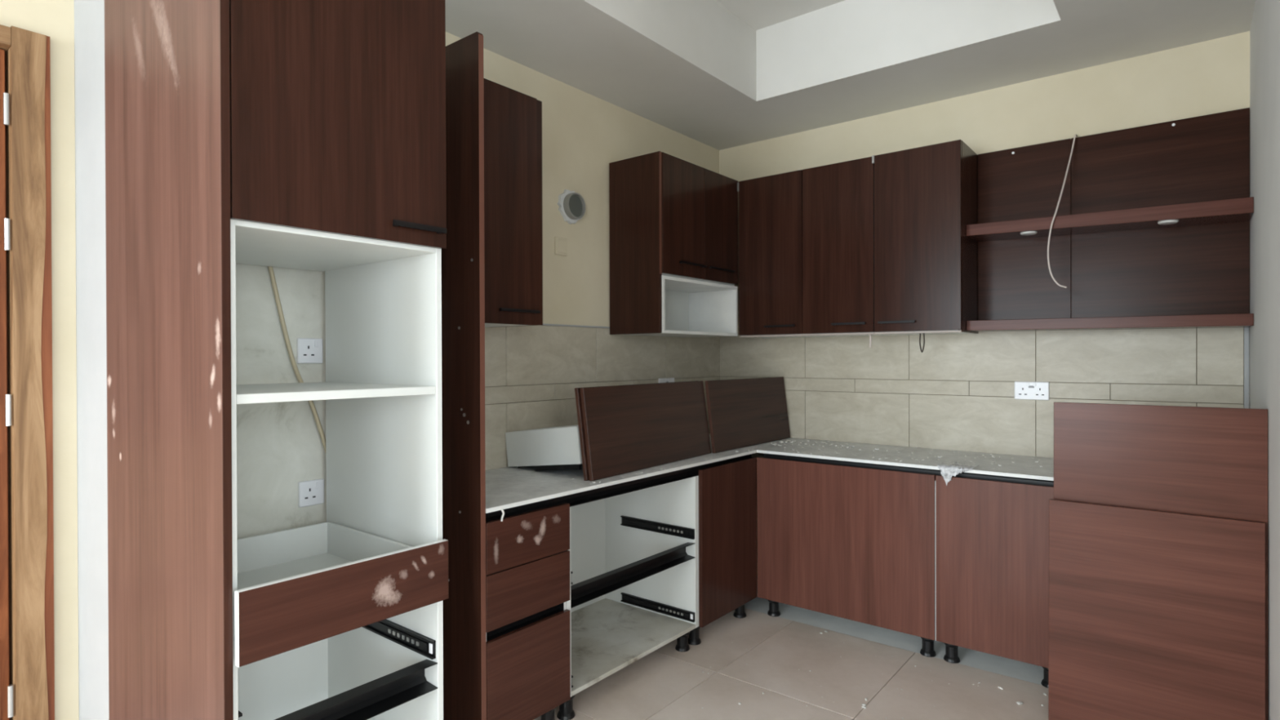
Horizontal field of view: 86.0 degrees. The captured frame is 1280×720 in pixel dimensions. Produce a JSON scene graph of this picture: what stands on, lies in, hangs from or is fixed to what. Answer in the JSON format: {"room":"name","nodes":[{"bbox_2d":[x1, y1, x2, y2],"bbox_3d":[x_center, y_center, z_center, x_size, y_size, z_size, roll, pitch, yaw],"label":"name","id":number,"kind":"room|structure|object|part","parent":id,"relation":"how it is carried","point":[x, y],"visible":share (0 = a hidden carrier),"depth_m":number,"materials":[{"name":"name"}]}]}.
{"room":"damaged room","nodes":[
{"label":"damaged room","id":0,"kind":"room"},
{"bbox_2d":[0,0,79,719],"bbox_3d":[-3.301,0.021,0.701,0.200,2.665,4.272,0,0,39],"label":"wall","id":1,"kind":"structure","parent":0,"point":[54,19],"depth_m":2.27,"materials":[{"name":"beige paint"}]},
{"bbox_2d":[0,24,54,719],"bbox_3d":[-2.316,0.149,1.859,0.165,2.392,1.090,0,0,39],"label":"door","id":2,"kind":"structure","parent":1,"relation":"attached to","point":[27,655],"depth_m":2.19,"materials":[{"name":"brown wood"}]},
{"bbox_2d":[235,31,719,538],"bbox_3d":[-0.684,0.004,3.344,0.569,2.671,3.128,0,0,39],"label":"wall","id":3,"kind":"structure","parent":0,"point":[533,373],"depth_m":3.19,"materials":[{"name":"beige paint"}]},
{"bbox_2d":[74,0,109,719],"bbox_3d":[-1.669,0.009,2.125,0.560,2.665,0.005,0,0,39],"label":"trim","id":4,"kind":"structure","parent":3,"relation":"attached to","point":[89,15],"depth_m":2.19,"materials":[{"name":"white paint"}]},
{"bbox_2d":[267,266,325,453],"bbox_3d":[-1.135,0.014,2.290,0.016,0.754,0.228,0,0,42],"label":"cable","id":5,"kind":"object","parent":3,"relation":"attached to","point":[270,268],"visible":0.59,"depth_m":2.26,"materials":[{"name":"plastic"}]},
{"bbox_2d":[297,337,323,363],"bbox_3d":[-1.124,-0.031,2.340,0.015,0.086,0.086,0,0,39],"label":"power socket","id":6,"kind":"object","parent":3,"relation":"attached to","point":[309,350],"visible":1,"depth_m":2.33,"materials":[{"name":"white plastic"}]},
{"bbox_2d":[314,340,318,346],"bbox_3d":[-1.108,-0.056,2.350,0.004,0.022,0.012,0,0,39],"label":"switch","id":7,"kind":"object","parent":6,"relation":"attached to","point":[316,342],"depth_m":2.35,"materials":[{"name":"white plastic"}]},
{"bbox_2d":[298,478,324,507],"bbox_3d":[-1.121,0.454,2.343,0.015,0.086,0.086,0,0,39],"label":"power socket","id":8,"kind":"object","parent":3,"relation":"attached to","point":[311,492],"visible":1,"depth_m":2.34,"materials":[{"name":"white plastic"}]},
{"bbox_2d":[315,481,319,488],"bbox_3d":[-1.105,0.429,2.354,0.004,0.022,0.012,0,0,39],"label":"switch","id":9,"kind":"object","parent":8,"relation":"attached to","point":[317,483],"depth_m":2.35,"materials":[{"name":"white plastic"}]},
{"bbox_2d":[483,77,542,327],"bbox_3d":[-0.661,-0.583,2.635,0.352,0.894,0.501,0,0,39],"label":"upper cabinet","id":10,"kind":"object","parent":3,"relation":"attached to","point":[513,118],"visible":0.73,"depth_m":2.61,"materials":[{"name":"brown laminate"}]},
{"bbox_3d":[-0.460,-0.189,2.622,0.022,0.011,0.195,0,0,39],"label":"handle","id":11,"kind":"part","parent":10,"relation":"part of","materials":[{"name":"black metal"}]},
{"bbox_2d":[555,236,567,256],"bbox_3d":[-0.376,-0.542,3.277,0.012,0.082,0.078,0,0,39],"label":"blank plate","id":12,"kind":"object","parent":3,"relation":"attached to","point":[561,244],"visible":1,"depth_m":3.27,"materials":[{"name":"beige paint"}]},
{"bbox_2d":[556,189,586,224],"bbox_3d":[-0.323,-0.742,3.316,0.045,0.164,0.171,0,0,39],"label":"duct pipe","id":13,"kind":"object","parent":3,"relation":"attached to","point":[572,207],"visible":1,"depth_m":3.30,"materials":[{"name":"grey plastic"}]},
{"bbox_2d":[542,323,609,328],"bbox_3d":[-0.219,-0.167,3.474,0.010,0.007,2.336,0,0,39],"label":"trim","id":14,"kind":"structure","parent":3,"relation":"attached to","point":[543,323],"depth_m":3.35,"materials":[{"name":"white paint"}]},
{"bbox_2d":[657,377,674,382],"bbox_3d":[0.153,0.146,3.919,0.015,0.086,0.146,0,0,39],"label":"double socket","id":15,"kind":"object","parent":3,"relation":"attached to","point":[660,380],"visible":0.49,"depth_m":3.90,"materials":[{"name":"white plastic"}]},
{"bbox_2d":[608,151,738,337],"bbox_3d":[0.210,-0.576,3.717,0.353,0.885,0.736,0,0,39],"label":"upper cabinet","id":16,"kind":"object","parent":3,"relation":"attached to","point":[673,220],"visible":1,"depth_m":3.50,"materials":[{"name":"brown laminate"}]},
{"bbox_3d":[-0.026,-0.574,3.446,0.324,0.885,0.018,0,0,39],"label":"panel","id":17,"kind":"part","parent":16,"relation":"part of","materials":[{"name":"brown laminate"}]},
{"bbox_3d":[0.220,-0.722,3.497,0.018,0.589,0.367,0,0,39],"label":"door","id":18,"kind":"part","parent":16,"relation":"part of","materials":[{"name":"brown laminate"}]},
{"bbox_3d":[0.275,-0.493,3.534,0.022,0.010,0.232,0,0,39],"label":"handle","id":19,"kind":"part","parent":16,"relation":"part of","materials":[{"name":"black metal"}]},
{"bbox_3d":[0.445,-0.724,3.777,0.018,0.589,0.346,0,0,39],"label":"door","id":20,"kind":"part","parent":16,"relation":"part of","materials":[{"name":"brown laminate"}]},
{"bbox_3d":[0.448,-0.494,3.750,0.022,0.010,0.245,0,0,39],"label":"handle","id":21,"kind":"part","parent":16,"relation":"part of","materials":[{"name":"black metal"}]},
{"bbox_2d":[533,575,1048,719],"bbox_3d":[0.162,1.405,-0.067,6.560,0.120,7.800,0,0,39],"label":"floor","id":22,"kind":"structure","parent":0,"point":[774,649],"depth_m":2.85,"materials":[{"name":"tile"}]},
{"bbox_2d":[104,0,448,719],"bbox_3d":[-1.046,0.121,1.967,0.880,2.441,0.575,0,0,39],"label":"tall cabinet","id":23,"kind":"object","parent":22,"relation":"on","point":[306,135],"visible":1,"depth_m":1.77,"materials":[{"name":"brown laminate"}]},
{"bbox_3d":[-1.230,0.122,1.757,0.855,2.440,0.018,0,0,39],"label":"panel","id":24,"kind":"part","parent":23,"relation":"part of","materials":[{"name":"brown laminate"}]},
{"bbox_3d":[-1.149,0.077,1.715,0.635,2.330,0.018,0,0,39],"label":"panel","id":25,"kind":"part","parent":23,"relation":"part of","materials":[{"name":"white plastic"}]},
{"bbox_3d":[-1.222,0.961,2.124,0.006,0.522,0.518,0,0,39],"label":"panel","id":26,"kind":"part","parent":23,"relation":"part of","materials":[{"name":"white laminate"}]},
{"bbox_2d":[235,219,435,271],"bbox_3d":[-0.990,-0.309,1.928,0.654,0.018,0.518,0,0,39],"label":"shelf","id":27,"kind":"object","parent":23,"relation":"attached to","point":[257,243],"depth_m":1.88,"materials":[{"name":"white plastic"}]},
{"bbox_2d":[236,382,435,404],"bbox_3d":[-0.974,0.086,1.918,0.613,0.022,0.517,0,0,39],"label":"shelf","id":28,"kind":"object","parent":23,"relation":"attached to","point":[286,392],"depth_m":1.80,"materials":[{"name":"white plastic"}]},
{"bbox_3d":[-0.725,-0.701,1.718,0.018,0.778,0.553,0,0,39],"label":"door","id":29,"kind":"part","parent":23,"relation":"part of","materials":[{"name":"brown laminate"}]},
{"bbox_3d":[-0.707,0.583,1.701,0.018,0.162,0.538,0,0,39],"label":"drawer","id":30,"kind":"part","parent":23,"relation":"part of","materials":[{"name":"brown laminate"}]},
{"bbox_3d":[-0.756,0.889,1.749,0.065,0.072,0.516,0,0,39],"label":"grip rail","id":31,"kind":"part","parent":23,"relation":"part of","materials":[{"name":"black metal"}]},
{"bbox_3d":[-0.813,0.074,2.133,0.635,2.330,0.018,0,0,39],"label":"panel","id":32,"kind":"part","parent":23,"relation":"part of","materials":[{"name":"white plastic"}]},
{"bbox_3d":[-0.595,-0.358,1.848,0.022,0.014,0.160,0,0,39],"label":"handle","id":33,"kind":"part","parent":23,"relation":"part of","materials":[{"name":"black metal"}]},
{"bbox_2d":[441,31,486,719],"bbox_3d":[-0.729,0.149,2.359,0.590,2.376,0.020,0,0,39],"label":"panel","id":34,"kind":"object","parent":22,"relation":"on","point":[463,278],"visible":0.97,"depth_m":2.22,"materials":[{"name":"brown laminate"}]},
{"bbox_2d":[485,502,570,719],"bbox_3d":[-0.596,0.929,2.518,0.580,0.817,0.383,0,0,39],"label":"base cabinet","id":35,"kind":"object","parent":22,"relation":"on","point":[528,638],"visible":0.4,"depth_m":2.33,"materials":[{"name":"brown laminate"}]},
{"bbox_3d":[-0.399,0.879,2.359,0.036,0.065,0.382,0,0,39],"label":"grip rail","id":36,"kind":"part","parent":35,"relation":"part of","materials":[{"name":"black metal"}]},
{"bbox_3d":[-0.378,0.780,2.342,0.018,0.180,0.377,0,0,39],"label":"drawer","id":37,"kind":"part","parent":35,"relation":"part of","materials":[{"name":"brown laminate"}]},
{"bbox_3d":[-0.379,0.603,2.341,0.018,0.166,0.377,0,0,39],"label":"drawer","id":38,"kind":"part","parent":35,"relation":"part of","materials":[{"name":"brown laminate"}]},
{"bbox_3d":[-0.377,1.068,2.343,0.018,0.324,0.377,0,0,39],"label":"drawer","id":39,"kind":"part","parent":35,"relation":"part of","materials":[{"name":"brown laminate"}]},
{"bbox_3d":[-0.336,1.287,2.499,0.068,0.099,0.067,0,0,39],"label":"leg","id":40,"kind":"part","parent":35,"relation":"part of","materials":[{"name":"black plastic"}]},
{"bbox_2d":[556,475,697,719],"bbox_3d":[-0.217,0.935,3.005,0.560,0.798,0.845,0,0,39],"label":"base cabinet","id":41,"kind":"object","parent":22,"relation":"on","point":[633,584],"visible":0.56,"depth_m":3.21,"materials":[{"name":"white laminate"}]},
{"bbox_3d":[-0.277,1.287,2.572,0.068,0.099,0.067,0,0,39],"label":"leg","id":42,"kind":"part","parent":41,"relation":"part of","materials":[{"name":"black plastic"}]},
{"bbox_3d":[-0.477,0.887,2.683,0.560,0.697,0.018,0,0,39],"label":"panel","id":43,"kind":"part","parent":41,"relation":"part of","materials":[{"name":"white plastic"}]},
{"bbox_3d":[-0.434,0.876,3.179,0.006,0.679,0.809,0,0,39],"label":"panel","id":44,"kind":"part","parent":41,"relation":"part of","materials":[{"name":"white laminate"}]},
{"bbox_3d":[-0.021,0.875,2.847,0.055,0.067,0.807,0,0,39],"label":"grip rail","id":45,"kind":"part","parent":41,"relation":"part of","materials":[{"name":"black metal"}]},
{"bbox_3d":[-0.216,1.224,3.006,0.560,0.018,0.809,0,0,39],"label":"panel","id":46,"kind":"part","parent":41,"relation":"part of","materials":[{"name":"white laminate"}]},
{"bbox_3d":[0.041,0.882,3.327,0.560,0.697,0.018,0,0,39],"label":"panel","id":47,"kind":"part","parent":41,"relation":"part of","materials":[{"name":"white plastic"}]},
{"bbox_3d":[0.196,1.283,3.160,0.068,0.099,0.067,0,0,39],"label":"leg","id":48,"kind":"part","parent":41,"relation":"part of","materials":[{"name":"black plastic"}]},
{"bbox_2d":[688,457,756,644],"bbox_3d":[0.218,0.918,3.531,0.580,0.825,0.514,0,0,39],"label":"base cabinet","id":49,"kind":"object","parent":22,"relation":"on","point":[726,493],"visible":0.4,"depth_m":3.31,"materials":[{"name":"brown laminate"}]},
{"bbox_3d":[0.254,1.282,3.232,0.068,0.099,0.067,0,0,39],"label":"leg","id":50,"kind":"part","parent":49,"relation":"part of","materials":[{"name":"black plastic"}]},
{"bbox_3d":[0.055,0.882,3.344,0.560,0.697,0.018,0,0,39],"label":"panel","id":51,"kind":"part","parent":49,"relation":"part of","materials":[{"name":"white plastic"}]},
{"bbox_3d":[0.518,1.280,3.562,0.068,0.099,0.067,0,0,39],"label":"leg","id":52,"kind":"part","parent":49,"relation":"part of","materials":[{"name":"black plastic"}]},
{"bbox_2d":[756,457,936,657],"bbox_3d":[1.129,0.915,3.502,0.876,0.825,0.580,0,0,39],"label":"base cabinet","id":53,"kind":"object","parent":22,"relation":"on","point":[855,544],"visible":0.7,"depth_m":3.24,"materials":[{"name":"brown laminate"}]},
{"bbox_2d":[485,434,1053,513],"bbox_3d":[0.765,0.474,2.676,2.524,0.014,2.340,0,0,39],"label":"countertop","id":54,"kind":"structure","parent":53,"relation":"on","point":[507,487],"depth_m":3.03,"materials":[{"name":"white stone"}]},
{"bbox_2d":[500,508,504,521],"bbox_3d":[-0.448,0.504,2.228,0.010,0.041,0.014,0,0,39],"label":"scrap","id":55,"kind":"object","parent":54,"relation":"hanging from","point":[502,510],"visible":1,"depth_m":2.23,"materials":[{"name":"white paint"}]},
{"bbox_2d":[505,425,582,471],"bbox_3d":[-0.319,0.365,2.979,0.455,0.204,0.300,0,0,39],"label":"drawer box","id":56,"kind":"object","parent":54,"relation":"on","point":[553,448],"visible":0.65,"depth_m":2.85,"materials":[{"name":"white plastic"}]},
{"bbox_2d":[485,453,751,521],"bbox_3d":[0.040,0.509,2.916,0.043,0.052,1.803,0,0,39],"label":"rail","id":57,"kind":"object","parent":54,"relation":"attached to","point":[576,499],"visible":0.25,"depth_m":2.73,"materials":[{"name":"black metal"}]},
{"bbox_2d":[574,380,697,480],"bbox_3d":[0.038,0.287,3.057,0.063,0.361,0.932,0,0,35],"label":"board","id":58,"kind":"object","parent":54,"relation":"on","point":[577,391],"visible":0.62,"depth_m":2.68,"materials":[{"name":"brown laminate"}]},
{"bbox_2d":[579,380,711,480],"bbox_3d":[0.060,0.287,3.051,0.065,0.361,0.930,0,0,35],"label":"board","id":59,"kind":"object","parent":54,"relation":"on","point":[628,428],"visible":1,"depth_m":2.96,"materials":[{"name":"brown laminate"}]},
{"bbox_2d":[704,376,790,453],"bbox_3d":[0.607,0.282,3.749,0.062,0.361,0.822,0,0,39],"label":"board","id":60,"kind":"object","parent":54,"relation":"on","point":[742,412],"visible":1,"depth_m":3.69,"materials":[{"name":"brown laminate"}]},
{"bbox_2d":[571,440,1053,484],"bbox_3d":[0.849,0.462,2.923,1.474,0.011,1.793,0,0,39],"label":"crumbs","id":61,"kind":"object","parent":54,"relation":"on","point":[940,456],"visible":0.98,"depth_m":3.43,"materials":[{"name":"white paint"}]},
{"bbox_2d":[763,453,1053,486],"bbox_3d":[1.385,0.505,2.977,1.926,0.052,0.043,0,0,39],"label":"rail","id":62,"kind":"object","parent":54,"relation":"attached to","point":[969,475],"visible":0.26,"depth_m":3.13,"materials":[{"name":"metal"}]},
{"bbox_2d":[937,461,979,485],"bbox_3d":[1.393,0.499,2.992,0.151,0.090,0.153,0,0,39],"label":"plastic film","id":63,"kind":"object","parent":54,"relation":"on","point":[950,469],"visible":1,"depth_m":2.95,"materials":[{"name":"white plastic"}]},
{"bbox_3d":[0.699,1.279,3.580,0.068,0.099,0.067,0,0,39],"label":"leg","id":64,"kind":"part","parent":53,"relation":"part of","materials":[{"name":"black plastic"}]},
{"bbox_3d":[1.300,1.279,3.097,0.068,0.099,0.067,0,0,39],"label":"leg","id":65,"kind":"part","parent":53,"relation":"part of","materials":[{"name":"black plastic"}]},
{"bbox_2d":[648,630,1046,718],"bbox_3d":[0.848,1.327,2.745,1.254,0.010,1.040,0,0,39],"label":"crumbs","id":66,"kind":"object","parent":22,"relation":"on","point":[864,704],"visible":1,"depth_m":2.68,"materials":[{"name":"white paint"}]},
{"bbox_2d":[935,475,1053,688],"bbox_3d":[1.657,0.915,3.077,0.478,0.825,0.580,0,0,39],"label":"base cabinet","id":67,"kind":"object","parent":22,"relation":"on","point":[992,537],"visible":0.59,"depth_m":2.86,"materials":[{"name":"brown laminate"}]},
{"bbox_3d":[1.379,1.279,3.034,0.068,0.099,0.067,0,0,39],"label":"leg","id":68,"kind":"part","parent":67,"relation":"part of","materials":[{"name":"black plastic"}]},
{"bbox_3d":[1.674,1.279,2.797,0.068,0.099,0.067,0,0,39],"label":"leg","id":69,"kind":"part","parent":67,"relation":"part of","materials":[{"name":"black plastic"}]},
{"bbox_2d":[1048,498,1265,719],"bbox_3d":[1.683,0.914,2.271,0.572,0.832,0.018,0,-1,39],"label":"board","id":70,"kind":"object","parent":22,"relation":"on","point":[1154,615],"visible":1,"depth_m":2.25,"materials":[{"name":"brown laminate"}]},
{"bbox_2d":[1053,401,1268,719],"bbox_3d":[1.712,0.741,2.292,0.570,1.178,0.017,0,-1,39],"label":"board","id":71,"kind":"object","parent":22,"relation":"on","point":[1196,460],"visible":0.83,"depth_m":2.27,"materials":[{"name":"brown laminate"}]},
{"bbox_2d":[445,0,1255,150],"bbox_3d":[0.152,-1.553,-0.079,6.560,0.465,7.800,0,0,39],"label":"ceiling","id":72,"kind":"structure","parent":0,"point":[718,74],"depth_m":3.11,"materials":[{"name":"white paint"}]},
{"bbox_2d":[719,31,1249,575],"bbox_3d":[1.420,-0.005,3.782,3.300,2.671,0.209,0,0,39],"label":"wall","id":73,"kind":"structure","parent":0,"point":[957,393],"depth_m":3.36,"materials":[{"name":"beige paint"}]},
{"bbox_2d":[737,156,892,337],"bbox_3d":[0.959,-0.573,3.786,0.778,0.888,0.353,0,0,39],"label":"upper cabinet","id":74,"kind":"object","parent":73,"relation":"attached to","point":[806,236],"visible":0.96,"depth_m":3.64,"materials":[{"name":"brown laminate"}]},
{"bbox_3d":[0.718,-0.578,3.792,0.388,0.876,0.018,0,0,39],"label":"door","id":75,"kind":"part","parent":74,"relation":"part of","materials":[{"name":"brown laminate"}]},
{"bbox_3d":[0.760,-0.185,3.736,0.183,0.011,0.022,0,0,39],"label":"handle","id":76,"kind":"part","parent":74,"relation":"part of","materials":[{"name":"black metal"}]},
{"bbox_3d":[1.021,-0.578,3.549,0.382,0.876,0.018,0,0,39],"label":"door","id":77,"kind":"part","parent":74,"relation":"part of","materials":[{"name":"brown laminate"}]},
{"bbox_3d":[1.062,-0.185,3.493,0.177,0.011,0.022,0,0,39],"label":"handle","id":78,"kind":"part","parent":74,"relation":"part of","materials":[{"name":"black metal"}]},
{"bbox_2d":[869,334,871,347],"bbox_3d":[1.185,-0.099,3.527,0.012,0.070,0.011,0,0,39],"label":"stub","id":79,"kind":"object","parent":74,"relation":"hanging from","point":[870,335],"visible":0.9,"depth_m":3.52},
{"bbox_2d":[871,139,978,335],"bbox_3d":[1.419,-0.575,3.416,0.412,0.890,0.353,0,0,39],"label":"upper cabinet","id":80,"kind":"object","parent":73,"relation":"attached to","point":[926,197],"visible":1,"depth_m":3.29,"materials":[{"name":"brown laminate"}]},
{"bbox_3d":[1.250,-0.185,3.342,0.177,0.011,0.022,0,0,39],"label":"handle","id":81,"kind":"part","parent":80,"relation":"part of","materials":[{"name":"black metal"}]},
{"bbox_2d":[919,333,924,352],"bbox_3d":[1.384,-0.085,3.367,0.028,0.099,0.007,0,0,39],"label":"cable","id":82,"kind":"object","parent":80,"relation":"hanging from","point":[922,351],"visible":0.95,"depth_m":3.36,"materials":[{"name":"black plastic"}]},
{"bbox_3d":[1.585,-0.576,3.309,0.017,0.889,0.312,0,0,39],"label":"panel","id":83,"kind":"part","parent":80,"relation":"part of","materials":[{"name":"brown laminate"}]},
{"bbox_2d":[1014,381,1048,399],"bbox_3d":[1.870,0.147,3.277,0.146,0.086,0.015,0,0,39],"label":"double socket","id":84,"kind":"object","parent":73,"relation":"attached to","point":[1023,389],"visible":1,"depth_m":3.27,"materials":[{"name":"white plastic"}]},
{"bbox_2d":[966,107,1253,331],"bbox_3d":[2.010,-0.576,3.014,1.012,0.890,0.240,0,0,39],"label":"open shelves","id":85,"kind":"object","parent":73,"relation":"attached to","point":[1150,229],"visible":1,"depth_m":3.02,"materials":[{"name":"brown laminate"}]},
{"bbox_3d":[1.839,-0.584,3.295,0.394,0.877,0.018,0,0,39],"label":"panel","id":86,"kind":"part","parent":85,"relation":"part of","materials":[{"name":"brown laminate"}]},
{"bbox_2d":[1020,231,1037,235],"bbox_3d":[1.768,-0.576,3.119,0.068,0.008,0.068,0,0,39],"label":"recessed light","id":87,"kind":"object","parent":85,"relation":"attached to","point":[1022,233],"depth_m":3.10,"materials":[{"name":"white plastic"}]},
{"bbox_2d":[1047,134,1077,288],"bbox_3d":[1.904,-0.674,3.088,0.074,0.727,0.274,0,0,41],"label":"wire","id":88,"kind":"object","parent":85,"relation":"hanging from","point":[1075,135],"visible":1,"depth_m":3.01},
{"bbox_3d":[2.006,-0.159,3.009,1.012,0.055,0.222,0,0,39],"label":"shelf","id":89,"kind":"part","parent":85,"relation":"part of","materials":[{"name":"brown laminate"}]},
{"bbox_3d":[2.004,-0.599,3.007,1.012,0.078,0.222,0,0,39],"label":"shelf","id":90,"kind":"part","parent":85,"relation":"part of","materials":[{"name":"brown laminate"}]},
{"bbox_3d":[2.234,-0.583,2.977,0.616,0.877,0.018,0,0,39],"label":"panel","id":91,"kind":"part","parent":85,"relation":"part of","materials":[{"name":"brown laminate"}]},
{"bbox_2d":[1157,219,1178,224],"bbox_3d":[2.159,-0.562,2.805,0.068,0.008,0.068,0,0,39],"label":"recessed light","id":92,"kind":"object","parent":85,"relation":"attached to","point":[1159,221],"depth_m":2.79,"materials":[{"name":"white plastic"}]},
{"bbox_2d":[1244,327,1248,408],"bbox_3d":[2.478,0.195,2.803,0.016,0.660,0.012,0,0,39],"label":"trim","id":93,"kind":"structure","parent":73,"relation":"attached to","point":[1246,329],"depth_m":2.80,"materials":[{"name":"white paint"}]},
{"bbox_2d":[1249,0,1279,719],"bbox_3d":[1.628,0.004,1.568,0.202,2.671,3.000,0,0,39],"label":"wall","id":94,"kind":"structure","parent":0,"point":[1264,31],"depth_m":2.08,"materials":[{"name":"grey paint"}]}
]}

